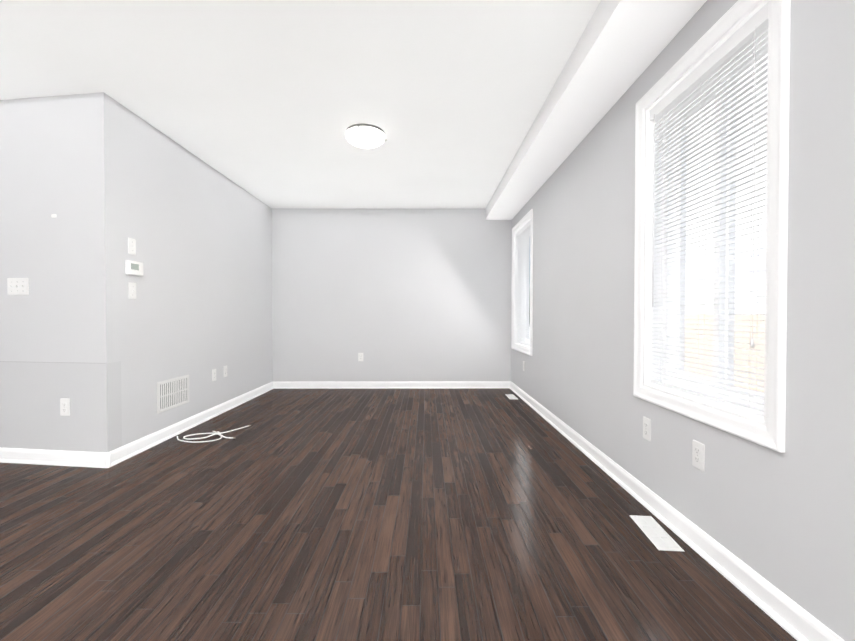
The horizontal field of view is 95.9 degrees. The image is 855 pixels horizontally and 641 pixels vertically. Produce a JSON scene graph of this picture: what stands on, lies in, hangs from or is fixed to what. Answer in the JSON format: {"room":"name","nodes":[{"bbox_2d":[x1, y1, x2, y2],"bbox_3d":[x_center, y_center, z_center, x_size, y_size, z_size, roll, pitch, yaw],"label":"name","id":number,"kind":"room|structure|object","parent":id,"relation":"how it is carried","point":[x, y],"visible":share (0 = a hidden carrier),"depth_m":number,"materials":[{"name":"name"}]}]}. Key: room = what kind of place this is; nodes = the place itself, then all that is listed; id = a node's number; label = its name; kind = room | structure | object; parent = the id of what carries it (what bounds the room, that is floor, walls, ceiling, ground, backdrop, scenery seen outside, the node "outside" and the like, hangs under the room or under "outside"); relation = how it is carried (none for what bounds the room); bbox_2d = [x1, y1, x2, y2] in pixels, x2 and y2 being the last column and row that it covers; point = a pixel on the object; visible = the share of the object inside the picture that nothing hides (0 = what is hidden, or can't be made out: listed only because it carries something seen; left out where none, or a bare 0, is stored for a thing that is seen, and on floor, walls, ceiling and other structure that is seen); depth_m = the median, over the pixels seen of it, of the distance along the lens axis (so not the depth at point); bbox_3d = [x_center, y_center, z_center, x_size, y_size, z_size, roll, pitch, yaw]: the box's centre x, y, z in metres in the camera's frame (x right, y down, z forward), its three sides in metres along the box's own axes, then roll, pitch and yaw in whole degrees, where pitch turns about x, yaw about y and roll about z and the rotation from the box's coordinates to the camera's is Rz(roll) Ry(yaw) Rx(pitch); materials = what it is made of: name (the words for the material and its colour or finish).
{"room":"empty living room","nodes":[
{"label":"empty living room","id":0,"kind":"room"},
{"bbox_2d":[0,92,121,452],"bbox_3d":[-3.333,-0.264,2.728,2.498,2.440,0.119,0,1,7],"label":"wall","id":1,"kind":"structure","parent":0,"point":[59,156],"depth_m":2.57,"materials":[{"name":"grey paint"}]},
{"bbox_2d":[7,278,28,294],"bbox_3d":[-2.756,-0.229,2.590,0.162,0.115,0.016,0,1,7],"label":"light switch","id":2,"kind":"object","parent":1,"relation":"attached to","point":[17,286],"visible":1,"depth_m":2.59,"materials":[{"name":"white plastic"}]},
{"bbox_2d":[0,361,105,363],"bbox_3d":[-3.310,0.278,2.672,2.429,0.006,0.002,0,1,7],"label":"trim","id":3,"kind":"structure","parent":1,"relation":"attached to","point":[53,362],"depth_m":2.57,"materials":[{"name":"grey paint"}]},
{"bbox_2d":[0,447,110,467],"bbox_3d":[-3.321,0.911,2.668,2.510,0.092,0.027,0,1,7],"label":"baseboard","id":4,"kind":"structure","parent":1,"relation":"attached to","point":[54,457],"depth_m":2.57,"materials":[{"name":"white wood"}]},
{"bbox_2d":[60,398,69,415],"bbox_3d":[-2.410,0.576,2.563,0.070,0.115,0.007,0,1,7],"label":"outlet","id":5,"kind":"object","parent":1,"relation":"attached to","point":[64,406],"visible":1,"depth_m":2.56,"materials":[{"name":"white plastic"}]},
{"bbox_2d":[118,102,272,445],"bbox_3d":[-2.165,-0.280,3.940,0.120,2.440,2.603,0,1,0],"label":"wall","id":6,"kind":"structure","parent":0,"point":[198,310],"depth_m":3.37,"materials":[{"name":"grey paint"}]},
{"bbox_2d":[128,282,135,298],"bbox_3d":[-2.093,-0.212,2.746,0.016,0.115,0.070,0,1,0],"label":"light switch","id":7,"kind":"object","parent":6,"relation":"attached to","point":[131,290],"visible":1,"depth_m":2.73,"materials":[{"name":"white plastic"}]},
{"bbox_2d":[128,238,135,254],"bbox_3d":[-2.093,-0.526,2.741,0.016,0.115,0.070,0,1,0],"label":"light switch","id":8,"kind":"object","parent":6,"relation":"attached to","point":[131,246],"visible":1,"depth_m":2.73,"materials":[{"name":"white plastic"}]},
{"bbox_2d":[125,260,142,275],"bbox_3d":[-2.087,-0.372,2.753,0.028,0.100,0.145,0,1,0],"label":"thermostat","id":9,"kind":"object","parent":6,"relation":"attached to","point":[134,268],"visible":1,"depth_m":2.73,"materials":[{"name":"white plastic"}]},
{"bbox_2d":[157,375,188,413],"bbox_3d":[-2.098,0.600,3.199,0.009,0.245,0.400,0,1,0],"label":"air vent","id":10,"kind":"object","parent":6,"relation":"in","point":[172,393],"visible":1,"depth_m":3.18,"materials":[{"name":"white metal"}]},
{"bbox_2d":[104,382,273,467],"bbox_3d":[-2.091,0.895,3.882,0.027,0.092,2.750,0,1,0],"label":"baseboard","id":11,"kind":"structure","parent":6,"relation":"attached to","point":[127,451],"depth_m":3.21,"materials":[{"name":"white wood"}]},
{"bbox_2d":[212,369,215,380],"bbox_3d":[-2.101,0.537,3.805,0.007,0.115,0.070,0,1,0],"label":"electrical outlet","id":12,"kind":"object","parent":6,"relation":"attached to","point":[213,374],"visible":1,"depth_m":3.79,"materials":[{"name":"white plastic"}]},
{"bbox_2d":[223,366,226,376],"bbox_3d":[-2.101,0.529,4.018,0.007,0.115,0.070,0,1,0],"label":"electrical outlet","id":13,"kind":"object","parent":6,"relation":"attached to","point":[225,371],"visible":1,"depth_m":4.01,"materials":[{"name":"white plastic"}]},
{"bbox_2d":[0,0,600,208],"bbox_3d":[-1.677,-1.520,0.992,6.065,0.120,8.770,0,1,0],"label":"ceiling","id":14,"kind":"structure","parent":0,"point":[268,102],"depth_m":2.36,"materials":[{"name":"white paint"}]},
{"bbox_2d":[346,123,386,148],"bbox_3d":[-0.486,-1.432,3.053,0.321,0.111,0.328,0,1,0],"label":"lamp","id":15,"kind":"object","parent":14,"relation":"attached to","point":[366,136],"visible":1,"depth_m":2.97,"materials":[{"name":"white glass"}]},
{"bbox_2d":[485,0,706,219],"bbox_3d":[0.978,-1.387,1.002,0.355,0.147,8.470,0,1,0],"label":"bulkhead","id":16,"kind":"object","parent":14,"relation":"attached to","point":[621,45],"visible":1,"depth_m":2.17,"materials":[{"name":"white paint"}]},
{"bbox_2d":[272,208,511,381],"bbox_3d":[-0.544,-0.298,5.322,3.371,2.440,0.150,0,1,0],"label":"wall","id":17,"kind":"structure","parent":0,"point":[407,294],"depth_m":5.25,"materials":[{"name":"grey paint"}]},
{"bbox_2d":[358,353,362,360],"bbox_3d":[-0.909,0.498,5.252,0.070,0.115,0.007,0,1,0],"label":"electrical outlet","id":18,"kind":"object","parent":17,"relation":"attached to","point":[360,356],"visible":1,"depth_m":5.25,"materials":[{"name":"white plastic"}]},
{"bbox_2d":[273,381,510,388],"bbox_3d":[-0.484,0.877,5.249,3.251,0.092,0.027,0,1,0],"label":"baseboard","id":19,"kind":"structure","parent":17,"relation":"attached to","point":[388,384],"depth_m":5.25,"materials":[{"name":"white wood"}]},
{"bbox_2d":[0,388,796,640],"bbox_3d":[-1.677,1.039,1.026,6.065,0.120,8.770,0,1,0],"label":"floor","id":20,"kind":"structure","parent":0,"point":[487,514],"depth_m":1.70,"materials":[{"name":"brown wood"}]},
{"bbox_2d":[177,425,250,442],"bbox_3d":[-1.797,0.934,3.235,0.498,0.034,0.464,0,1,0],"label":"cord","id":21,"kind":"object","parent":20,"relation":"on","point":[218,433],"visible":1,"depth_m":3.11,"materials":[{"name":"white plastic"}]},
{"bbox_2d":[505,394,517,398],"bbox_3d":[1.024,0.929,4.698,0.105,0.003,0.285,0,1,0],"label":"floor vent","id":22,"kind":"object","parent":20,"relation":"in","point":[510,396],"visible":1,"depth_m":4.71,"materials":[{"name":"white metal"}]},
{"bbox_2d":[629,515,684,551],"bbox_3d":[1.041,0.968,1.768,0.105,0.003,0.285,0,1,5],"label":"floor vent","id":23,"kind":"object","parent":20,"relation":"in","point":[656,533],"visible":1,"depth_m":1.75,"materials":[{"name":"white metal"}]},
{"bbox_2d":[511,0,854,640],"bbox_3d":[1.255,-0.242,1.093,0.200,2.440,8.620,0,1,0],"label":"wall","id":24,"kind":"structure","parent":0,"point":[784,522],"depth_m":1.36,"materials":[{"name":"grey paint"}]},
{"bbox_2d":[512,209,532,355],"bbox_3d":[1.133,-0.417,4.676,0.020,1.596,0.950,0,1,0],"label":"window frame","id":25,"kind":"structure","parent":24,"relation":"attached to","point":[518,225],"depth_m":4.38,"materials":[{"name":"white wood"}]},
{"bbox_2d":[521,231,530,344],"bbox_3d":[1.284,-0.417,4.676,0.090,1.466,0.820,0,1,0],"label":"window unit","id":26,"kind":"structure","parent":24,"relation":"in","point":[525,308],"depth_m":5.04,"materials":[{"name":"white plastic"}]},
{"bbox_2d":[516,220,530,345],"bbox_3d":[1.173,-0.423,4.676,0.053,1.429,0.788,0,1,0],"label":"window blind","id":27,"kind":"object","parent":26,"relation":"attached to","point":[523,229],"visible":0.75,"depth_m":4.72,"materials":[{"name":"white plastic"}]},
{"bbox_2d":[643,416,650,441],"bbox_3d":[1.148,0.568,2.023,0.007,0.115,0.070,0,1,0],"label":"electrical outlet","id":28,"kind":"object","parent":24,"relation":"attached to","point":[646,428],"visible":1,"depth_m":2.01,"materials":[{"name":"white plastic"}]},
{"bbox_2d":[510,382,843,640],"bbox_3d":[1.142,0.933,1.033,0.027,0.092,8.470,0,1,0],"label":"baseboard","id":29,"kind":"structure","parent":24,"relation":"attached to","point":[793,619],"depth_m":1.55,"materials":[{"name":"white wood"}]},
{"bbox_2d":[692,440,704,471],"bbox_3d":[1.149,0.573,1.641,0.007,0.115,0.070,0,1,0],"label":"electrical outlet","id":30,"kind":"object","parent":24,"relation":"attached to","point":[698,455],"visible":1,"depth_m":1.63,"materials":[{"name":"white plastic"}]},
{"bbox_2d":[633,0,790,451],"bbox_3d":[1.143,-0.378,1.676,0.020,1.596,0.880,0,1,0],"label":"window frame","id":31,"kind":"structure","parent":24,"relation":"attached to","point":[771,435],"depth_m":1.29,"materials":[{"name":"white wood"}]},
{"bbox_2d":[662,29,767,410],"bbox_3d":[1.293,-0.378,1.676,0.090,1.466,0.750,0,1,0],"label":"window unit","id":32,"kind":"structure","parent":24,"relation":"in","point":[718,280],"depth_m":1.69,"materials":[{"name":"white plastic"}]},
{"bbox_2d":[650,2,768,415],"bbox_3d":[1.183,-0.383,1.676,0.053,1.429,0.718,0,1,0],"label":"window blind","id":33,"kind":"object","parent":32,"relation":"attached to","point":[747,33],"visible":0.79,"depth_m":1.60,"materials":[{"name":"white plastic"}]},
{"bbox_2d":[682,48,767,391],"bbox_3d":[1.291,-0.378,1.676,0.038,1.336,0.620,0,1,0],"label":"window","id":34,"kind":"structure","parent":32,"relation":"attached to","point":[727,248],"depth_m":1.61,"materials":[{"name":"clear glass"}]},
{"label":"outside","id":35,"kind":"structure","parent":0,"visible":0},
{"bbox_2d":[685,54,767,313],"bbox_3d":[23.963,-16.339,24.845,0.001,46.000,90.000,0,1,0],"label":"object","id":36,"kind":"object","parent":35,"point":[709,265],"depth_m":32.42,"materials":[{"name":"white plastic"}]},
{"label":"ground","id":37,"kind":"structure","parent":35,"visible":0},
{"bbox_2d":[685,315,764,391],"bbox_3d":[6.402,0.751,5.028,0.120,1.850,22.030,0,1,0],"label":"fence","id":38,"kind":"object","parent":37,"relation":"on","point":[745,323],"depth_m":7.88,"materials":[{"name":"beige wood"}]}
]}

